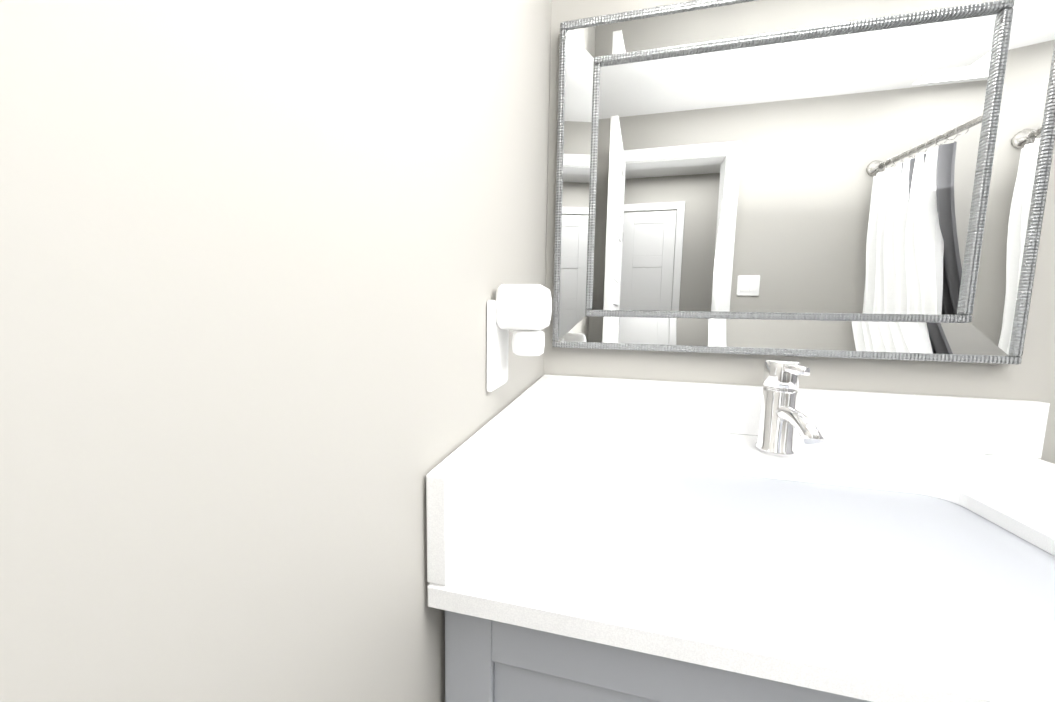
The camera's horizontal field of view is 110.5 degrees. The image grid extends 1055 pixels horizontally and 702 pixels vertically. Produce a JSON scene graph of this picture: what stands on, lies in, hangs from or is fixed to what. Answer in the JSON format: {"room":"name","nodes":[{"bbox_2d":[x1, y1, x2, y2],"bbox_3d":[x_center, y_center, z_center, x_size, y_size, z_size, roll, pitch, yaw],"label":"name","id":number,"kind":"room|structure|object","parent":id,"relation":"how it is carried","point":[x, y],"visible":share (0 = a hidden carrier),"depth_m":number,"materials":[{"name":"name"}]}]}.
{"room":"bathroom","nodes":[
{"label":"bathroom","id":0,"kind":"room"},
{"bbox_2d":[0,0,551,701],"bbox_3d":[-0.200,-0.040,0.036,0.100,2.320,1.685,2,6,13],"label":"wall","id":1,"kind":"structure","parent":0,"point":[262,262],"depth_m":0.16,"materials":[{"name":"grey paint"}]},
{"bbox_2d":[487,284,551,391],"bbox_3d":[-0.007,-0.018,0.488,0.072,0.138,0.080,2,6,13],"label":"plug-in air freshener","id":2,"kind":"object","parent":1,"relation":"attached to","point":[524,311],"visible":1,"depth_m":0.46,"materials":[{"name":"white plastic"}]},
{"bbox_2d":[487,300,508,391],"bbox_3d":[-0.039,-0.009,0.496,0.006,0.117,0.080,2,6,13],"label":"wall outlet plate","id":3,"kind":"object","parent":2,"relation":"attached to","point":[497,335],"depth_m":0.47,"materials":[{"name":"white plastic"}]},
{"bbox_2d":[543,0,1054,463],"bbox_3d":[1.179,-0.075,0.630,2.516,2.320,0.100,2,6,13],"label":"wall","id":4,"kind":"structure","parent":0,"point":[1031,377],"depth_m":0.72,"materials":[{"name":"grey paint"}]},
{"bbox_2d":[552,0,1054,363],"bbox_3d":[0.465,-0.329,0.707,0.825,0.674,0.026,2,6,13],"label":"mirror","id":5,"kind":"object","parent":4,"relation":"attached to","point":[862,179],"visible":0.98,"depth_m":0.69,"materials":[{"name":"silver mirror"}]},
{"bbox_3d":[0.743,1.233,-0.580,4.700,0.060,2.925,2,6,13],"label":"floor","id":6,"kind":"structure","parent":0,"visible":0},
{"bbox_2d":[426,359,1054,701],"bbox_3d":[0.441,0.559,0.516,0.972,1.053,0.567,2,6,13],"label":"bathroom vanity","id":7,"kind":"object","parent":6,"relation":"on","point":[779,536],"visible":0.98,"depth_m":0.39,"materials":[{"name":"painted wood"},{"name":"white quartz"},{"name":"chrome"}]}
]}

